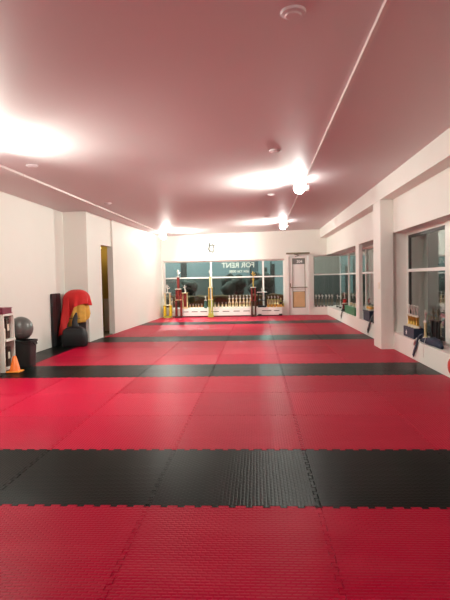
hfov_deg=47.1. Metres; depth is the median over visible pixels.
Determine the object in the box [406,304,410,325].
trophy
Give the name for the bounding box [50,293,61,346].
mat
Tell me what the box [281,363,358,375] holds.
floor mat
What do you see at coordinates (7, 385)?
floor mat
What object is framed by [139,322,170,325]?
floor mat
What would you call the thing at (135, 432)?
floor mat
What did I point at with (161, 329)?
floor mat
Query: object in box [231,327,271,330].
floor mat
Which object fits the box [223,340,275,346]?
floor mat
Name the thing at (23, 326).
exercise ball
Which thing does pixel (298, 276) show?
door
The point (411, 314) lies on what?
trophy
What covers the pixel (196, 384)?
floor mat
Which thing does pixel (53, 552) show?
floor mat
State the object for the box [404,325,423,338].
storage box
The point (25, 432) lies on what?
floor mat
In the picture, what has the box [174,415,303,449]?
floor mat
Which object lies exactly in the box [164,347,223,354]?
floor mat
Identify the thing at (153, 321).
floor mat
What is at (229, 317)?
floor mat
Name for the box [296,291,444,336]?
ground
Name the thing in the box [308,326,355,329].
floor mat
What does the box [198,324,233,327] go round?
floor mat
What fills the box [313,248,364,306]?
window
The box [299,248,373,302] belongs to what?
building
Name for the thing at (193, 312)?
baseboard heater
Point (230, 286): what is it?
tree
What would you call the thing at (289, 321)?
floor mat
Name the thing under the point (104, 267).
wall
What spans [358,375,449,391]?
floor mat
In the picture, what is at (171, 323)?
floor mat
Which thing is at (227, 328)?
floor mat
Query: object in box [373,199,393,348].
column
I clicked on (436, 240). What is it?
building
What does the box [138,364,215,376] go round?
floor mat
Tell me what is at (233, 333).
floor mat
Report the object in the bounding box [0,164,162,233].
track
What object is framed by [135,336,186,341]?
floor mat
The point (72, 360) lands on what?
floor mat
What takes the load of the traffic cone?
on the floor mat at (34, 371)
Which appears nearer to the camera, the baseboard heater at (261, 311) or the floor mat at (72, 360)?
the floor mat at (72, 360)
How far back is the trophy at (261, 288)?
17.98 m
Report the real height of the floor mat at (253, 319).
0.025 m
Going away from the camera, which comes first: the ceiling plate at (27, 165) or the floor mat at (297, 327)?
the ceiling plate at (27, 165)
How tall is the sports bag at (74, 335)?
0.693 m
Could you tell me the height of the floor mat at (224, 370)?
0.025 m
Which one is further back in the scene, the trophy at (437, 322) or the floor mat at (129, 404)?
the trophy at (437, 322)
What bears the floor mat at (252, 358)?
on the floor
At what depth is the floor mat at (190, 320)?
16.60 m
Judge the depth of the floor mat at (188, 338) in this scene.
11.51 m
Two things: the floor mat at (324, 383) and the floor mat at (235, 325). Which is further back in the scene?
the floor mat at (235, 325)
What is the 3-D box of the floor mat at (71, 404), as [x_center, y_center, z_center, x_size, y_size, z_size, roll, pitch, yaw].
[-1.800,1.143,5.618,1.024,0.025,1.024,-1,2,4]
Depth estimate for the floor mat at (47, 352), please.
9.74 m
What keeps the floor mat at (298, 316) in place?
on the floor
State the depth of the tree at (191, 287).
26.82 m
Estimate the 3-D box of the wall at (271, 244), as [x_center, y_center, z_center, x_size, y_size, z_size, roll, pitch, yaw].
[0.753,-0.985,18.313,6.850,3.120,0.300,-1,2,4]
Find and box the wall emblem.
[208,243,214,252]
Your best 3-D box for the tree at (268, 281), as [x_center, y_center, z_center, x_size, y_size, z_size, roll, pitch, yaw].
[1.809,-0.548,26.380,1.376,1.810,1.386,-1,2,4]
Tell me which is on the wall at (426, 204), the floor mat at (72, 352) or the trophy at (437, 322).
the trophy at (437, 322)
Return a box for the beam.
[320,128,449,237]
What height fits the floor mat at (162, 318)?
0.025 m
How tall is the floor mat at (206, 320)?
0.025 m
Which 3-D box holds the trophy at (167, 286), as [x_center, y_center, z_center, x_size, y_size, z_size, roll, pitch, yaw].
[-2.007,0.044,18.036,0.312,1.159,0.232,-1,2,4]
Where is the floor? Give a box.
[103,327,111,336]
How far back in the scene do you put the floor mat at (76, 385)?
6.56 m
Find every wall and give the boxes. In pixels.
[0,191,162,351]
[101,246,107,326]
[161,229,326,316]
[327,167,449,377]
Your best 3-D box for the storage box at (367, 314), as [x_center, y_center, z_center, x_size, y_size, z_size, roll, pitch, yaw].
[3.317,0.353,11.743,0.216,0.240,0.676,-1,2,4]
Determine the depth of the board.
13.72 m
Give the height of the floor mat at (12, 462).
0.025 m
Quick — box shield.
[69,318,85,328]
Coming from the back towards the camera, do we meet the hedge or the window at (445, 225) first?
the hedge
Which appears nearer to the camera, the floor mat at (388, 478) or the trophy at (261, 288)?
the floor mat at (388, 478)
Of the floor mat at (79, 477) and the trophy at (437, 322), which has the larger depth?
the trophy at (437, 322)
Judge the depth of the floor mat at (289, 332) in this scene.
12.38 m
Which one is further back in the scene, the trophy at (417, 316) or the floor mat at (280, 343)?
the floor mat at (280, 343)
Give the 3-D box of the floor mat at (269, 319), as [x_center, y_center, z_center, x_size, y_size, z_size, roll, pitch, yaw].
[1.872,0.625,16.400,1.024,0.025,1.024,-1,2,4]
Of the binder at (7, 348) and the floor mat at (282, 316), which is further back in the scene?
the floor mat at (282, 316)
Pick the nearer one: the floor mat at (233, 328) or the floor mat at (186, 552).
the floor mat at (186, 552)
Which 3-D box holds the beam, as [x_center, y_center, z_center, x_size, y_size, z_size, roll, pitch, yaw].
[2.739,-1.881,7.071,0.230,0.368,21.800,-1,2,4]
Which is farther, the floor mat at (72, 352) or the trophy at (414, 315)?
the floor mat at (72, 352)
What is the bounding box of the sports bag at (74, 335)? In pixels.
[62,313,87,346]
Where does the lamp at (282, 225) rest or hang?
attached to the track at (385, 5)
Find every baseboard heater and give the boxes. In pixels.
[172,307,250,316]
[257,307,282,315]
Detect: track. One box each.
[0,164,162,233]
[285,0,390,223]
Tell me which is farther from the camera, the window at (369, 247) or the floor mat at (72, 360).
the window at (369, 247)
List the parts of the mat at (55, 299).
mat panel, mat panel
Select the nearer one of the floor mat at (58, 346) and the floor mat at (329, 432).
the floor mat at (329, 432)
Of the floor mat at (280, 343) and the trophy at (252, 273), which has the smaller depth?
the floor mat at (280, 343)
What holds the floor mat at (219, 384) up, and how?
on the floor
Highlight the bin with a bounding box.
[15,339,37,367]
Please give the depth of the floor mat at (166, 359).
8.50 m
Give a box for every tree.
[179,280,197,295]
[220,273,246,294]
[247,272,273,294]
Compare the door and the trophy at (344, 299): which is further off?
the door
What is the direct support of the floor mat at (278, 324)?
on the floor
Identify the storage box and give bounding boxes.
[344,305,355,315]
[363,309,373,321]
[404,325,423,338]
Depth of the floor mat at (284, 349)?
9.38 m
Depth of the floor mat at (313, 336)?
11.36 m
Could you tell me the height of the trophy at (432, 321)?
0.519 m
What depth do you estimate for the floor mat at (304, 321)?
15.29 m
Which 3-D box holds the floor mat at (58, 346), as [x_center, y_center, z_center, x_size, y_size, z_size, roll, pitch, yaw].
[-3.247,0.963,10.714,0.542,0.025,1.024,-1,2,4]
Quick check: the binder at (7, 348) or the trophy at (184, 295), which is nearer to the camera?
the binder at (7, 348)
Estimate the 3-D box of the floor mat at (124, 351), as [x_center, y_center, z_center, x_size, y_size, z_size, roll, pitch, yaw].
[-1.553,0.974,9.607,1.024,0.025,1.024,-1,2,4]
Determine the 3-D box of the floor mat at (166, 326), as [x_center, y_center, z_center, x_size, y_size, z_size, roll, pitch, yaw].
[-1.245,0.763,14.593,1.024,0.025,1.024,-1,2,4]
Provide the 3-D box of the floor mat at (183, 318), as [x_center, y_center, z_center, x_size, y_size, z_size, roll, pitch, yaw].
[-1.052,0.631,17.706,1.024,0.025,1.268,-1,2,4]
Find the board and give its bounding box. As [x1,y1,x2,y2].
[104,299,108,330]
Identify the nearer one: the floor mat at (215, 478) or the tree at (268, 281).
the floor mat at (215, 478)
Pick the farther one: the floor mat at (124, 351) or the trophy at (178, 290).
the trophy at (178, 290)
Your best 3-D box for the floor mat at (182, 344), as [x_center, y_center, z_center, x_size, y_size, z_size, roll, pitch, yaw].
[-0.494,0.914,10.542,1.024,0.025,1.024,-1,2,4]
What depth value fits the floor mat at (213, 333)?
12.51 m
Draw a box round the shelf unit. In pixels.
[0,313,15,372]
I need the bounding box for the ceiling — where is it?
[0,0,449,235]
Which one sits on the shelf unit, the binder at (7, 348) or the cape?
the binder at (7, 348)
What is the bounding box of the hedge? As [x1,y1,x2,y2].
[166,293,282,307]
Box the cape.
[58,289,91,335]
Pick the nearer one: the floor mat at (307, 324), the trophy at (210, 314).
the floor mat at (307, 324)
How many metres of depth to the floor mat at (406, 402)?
5.38 m
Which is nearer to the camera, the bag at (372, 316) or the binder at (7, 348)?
the binder at (7, 348)
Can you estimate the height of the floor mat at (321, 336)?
0.025 m
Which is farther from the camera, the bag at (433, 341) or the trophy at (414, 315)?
the trophy at (414, 315)
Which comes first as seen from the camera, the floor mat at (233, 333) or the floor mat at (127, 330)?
the floor mat at (233, 333)
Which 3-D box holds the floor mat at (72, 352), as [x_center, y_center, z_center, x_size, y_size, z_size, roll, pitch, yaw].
[-2.551,0.992,9.669,1.024,0.025,1.024,-1,2,4]
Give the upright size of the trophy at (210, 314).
1.649 m
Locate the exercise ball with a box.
[14,317,32,340]
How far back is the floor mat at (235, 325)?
14.46 m
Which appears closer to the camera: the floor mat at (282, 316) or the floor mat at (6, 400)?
the floor mat at (6, 400)
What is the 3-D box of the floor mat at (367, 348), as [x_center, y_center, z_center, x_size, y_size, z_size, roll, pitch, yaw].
[2.485,0.902,9.354,1.118,0.025,1.024,-1,2,4]
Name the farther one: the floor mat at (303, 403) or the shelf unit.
the shelf unit
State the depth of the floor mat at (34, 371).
7.60 m
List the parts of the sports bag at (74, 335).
bag handle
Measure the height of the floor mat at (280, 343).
0.025 m
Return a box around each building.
[165,261,250,295]
[258,256,295,294]
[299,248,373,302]
[428,229,444,316]
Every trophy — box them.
[163,285,172,317]
[175,270,182,317]
[182,285,187,308]
[208,270,213,316]
[250,271,256,316]
[257,288,265,306]
[341,292,346,310]
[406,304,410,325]
[408,305,412,326]
[411,305,415,326]
[413,305,421,328]
[423,310,427,337]
[430,308,436,337]
[435,309,442,343]
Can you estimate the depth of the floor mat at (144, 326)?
14.57 m
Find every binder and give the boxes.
[4,318,9,338]
[5,346,10,366]
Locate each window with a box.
[164,259,284,308]
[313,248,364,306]
[365,245,373,308]
[407,219,449,346]
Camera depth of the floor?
13.12 m
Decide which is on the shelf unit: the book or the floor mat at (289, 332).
the book
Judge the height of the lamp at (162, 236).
0.207 m
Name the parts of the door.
panel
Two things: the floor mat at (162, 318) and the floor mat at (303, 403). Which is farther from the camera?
the floor mat at (162, 318)
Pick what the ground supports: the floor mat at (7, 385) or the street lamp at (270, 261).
the street lamp at (270, 261)
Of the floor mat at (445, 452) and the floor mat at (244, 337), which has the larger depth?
the floor mat at (244, 337)
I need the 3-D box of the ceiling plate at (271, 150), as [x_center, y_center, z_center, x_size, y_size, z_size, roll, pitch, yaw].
[0.637,-1.886,6.549,0.156,0.030,0.156,-1,2,4]
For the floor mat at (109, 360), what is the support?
on the floor
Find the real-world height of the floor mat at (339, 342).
0.025 m
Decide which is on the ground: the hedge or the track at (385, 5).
the hedge
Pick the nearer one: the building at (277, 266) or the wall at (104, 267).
the wall at (104, 267)
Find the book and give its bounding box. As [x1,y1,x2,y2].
[0,307,11,313]
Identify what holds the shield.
on the floor mat at (58, 346)
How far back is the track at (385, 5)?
4.13 m
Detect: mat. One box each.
[0,365,87,377]
[0,378,64,393]
[0,393,116,416]
[0,394,34,410]
[0,416,89,449]
[0,449,48,489]
[0,449,174,506]
[0,504,147,599]
[35,356,106,365]
[36,349,69,356]
[36,357,48,362]
[36,377,136,393]
[48,344,74,348]
[49,415,191,449]
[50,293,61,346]
[52,348,121,356]
[66,365,151,377]
[74,342,133,348]
[89,355,162,365]
[90,337,142,342]
[90,393,202,415]
[100,505,346,599]
[106,332,152,336]
[109,348,170,355]
[118,328,158,332]
[118,376,209,393]
[124,341,179,347]
[130,325,165,328]
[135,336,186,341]
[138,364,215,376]
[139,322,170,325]
[145,332,191,336]
[146,449,319,507]
[147,320,175,322]
[153,355,218,364]
[154,328,195,331]
[156,317,178,319]
[160,325,199,328]
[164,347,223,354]
[168,322,203,324]
[173,319,205,321]
[174,341,226,347]
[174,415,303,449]
[177,317,209,319]
[182,336,228,340]
[188,331,231,335]
[190,392,294,415]
[193,327,232,331]
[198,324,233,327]
[201,321,235,324]
[201,376,288,392]
[204,319,236,321]
[208,316,237,318]
[209,364,283,376]
[216,354,278,363]
[221,346,277,354]
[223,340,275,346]
[227,335,273,340]
[230,331,272,335]
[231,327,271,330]
[234,324,269,326]
[236,318,267,320]
[236,321,269,323]
[237,316,267,318]
[267,315,297,317]
[268,318,299,320]
[269,320,302,323]
[270,323,306,326]
[270,326,310,330]
[271,330,315,334]
[272,334,321,339]
[273,340,327,346]
[275,346,335,353]
[278,353,345,363]
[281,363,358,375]
[283,375,374,391]
[287,391,399,415]
[294,414,436,449]
[296,315,330,317]
[299,317,336,319]
[302,320,342,322]
[303,449,449,508]
[304,323,347,325]
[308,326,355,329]
[311,330,363,334]
[316,334,373,339]
[318,506,449,599]
[323,339,373,345]
[328,345,400,353]
[336,353,417,362]
[347,362,442,374]
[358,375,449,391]
[376,391,449,414]
[401,414,449,449]
[436,449,449,463]
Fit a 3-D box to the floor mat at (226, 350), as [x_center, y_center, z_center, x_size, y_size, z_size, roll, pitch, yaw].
[0.443,0.939,9.482,1.024,0.025,1.024,-1,2,4]
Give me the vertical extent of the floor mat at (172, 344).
0.025 m
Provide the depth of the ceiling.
4.74 m
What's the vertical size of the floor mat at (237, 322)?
0.025 m
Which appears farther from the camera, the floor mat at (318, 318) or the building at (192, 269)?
the building at (192, 269)
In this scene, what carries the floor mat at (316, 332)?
on the floor
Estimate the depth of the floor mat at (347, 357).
8.31 m
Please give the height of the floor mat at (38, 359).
0.025 m
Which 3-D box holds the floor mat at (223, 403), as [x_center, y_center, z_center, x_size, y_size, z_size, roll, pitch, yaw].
[0.196,1.107,5.493,1.024,0.025,1.024,-1,2,4]
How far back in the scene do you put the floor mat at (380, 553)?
2.48 m
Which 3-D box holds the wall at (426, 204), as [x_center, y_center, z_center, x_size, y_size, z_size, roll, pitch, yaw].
[3.191,-0.578,7.199,0.610,3.120,22.200,-1,2,4]
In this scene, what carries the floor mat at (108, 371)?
on the floor
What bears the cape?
on the shield
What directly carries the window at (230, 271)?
in the wall at (271, 244)
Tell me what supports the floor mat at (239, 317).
on the floor
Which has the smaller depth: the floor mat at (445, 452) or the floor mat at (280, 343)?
the floor mat at (445, 452)
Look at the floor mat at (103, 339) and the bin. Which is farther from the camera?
the floor mat at (103, 339)
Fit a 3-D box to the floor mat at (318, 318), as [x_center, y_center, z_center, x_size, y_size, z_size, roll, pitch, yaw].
[2.917,0.607,16.334,1.118,0.025,1.024,-1,2,4]
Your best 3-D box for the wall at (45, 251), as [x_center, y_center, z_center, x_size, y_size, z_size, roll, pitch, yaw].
[-3.544,-0.454,7.522,0.922,3.120,21.813,-1,2,4]
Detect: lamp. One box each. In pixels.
[158,233,165,238]
[270,261,271,293]
[280,222,288,228]
[294,181,308,193]
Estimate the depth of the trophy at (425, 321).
8.03 m
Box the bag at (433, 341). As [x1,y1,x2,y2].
[412,333,443,357]
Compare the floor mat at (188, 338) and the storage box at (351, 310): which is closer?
the floor mat at (188, 338)
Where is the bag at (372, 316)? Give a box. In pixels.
[367,313,373,332]
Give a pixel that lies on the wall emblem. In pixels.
(209, 245)
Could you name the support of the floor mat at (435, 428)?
on the floor
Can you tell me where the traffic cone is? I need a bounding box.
[6,356,23,372]
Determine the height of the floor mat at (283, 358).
0.025 m
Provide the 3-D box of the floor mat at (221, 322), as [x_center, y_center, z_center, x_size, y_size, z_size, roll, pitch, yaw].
[-0.185,0.703,15.528,1.024,0.025,1.024,-1,2,4]
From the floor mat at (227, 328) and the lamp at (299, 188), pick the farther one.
the floor mat at (227, 328)
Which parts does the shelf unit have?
panel, panel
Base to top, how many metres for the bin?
0.420 m
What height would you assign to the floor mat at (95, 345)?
0.025 m
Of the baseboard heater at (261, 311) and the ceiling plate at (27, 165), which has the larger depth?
the baseboard heater at (261, 311)
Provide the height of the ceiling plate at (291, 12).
0.030 m
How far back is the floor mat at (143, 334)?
12.64 m
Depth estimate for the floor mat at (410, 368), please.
7.30 m
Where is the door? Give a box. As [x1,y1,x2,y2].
[286,252,310,314]
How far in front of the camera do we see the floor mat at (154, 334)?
12.57 m
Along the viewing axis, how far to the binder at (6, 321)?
7.79 m
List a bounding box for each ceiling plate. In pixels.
[26,164,37,167]
[269,149,280,152]
[281,5,305,19]

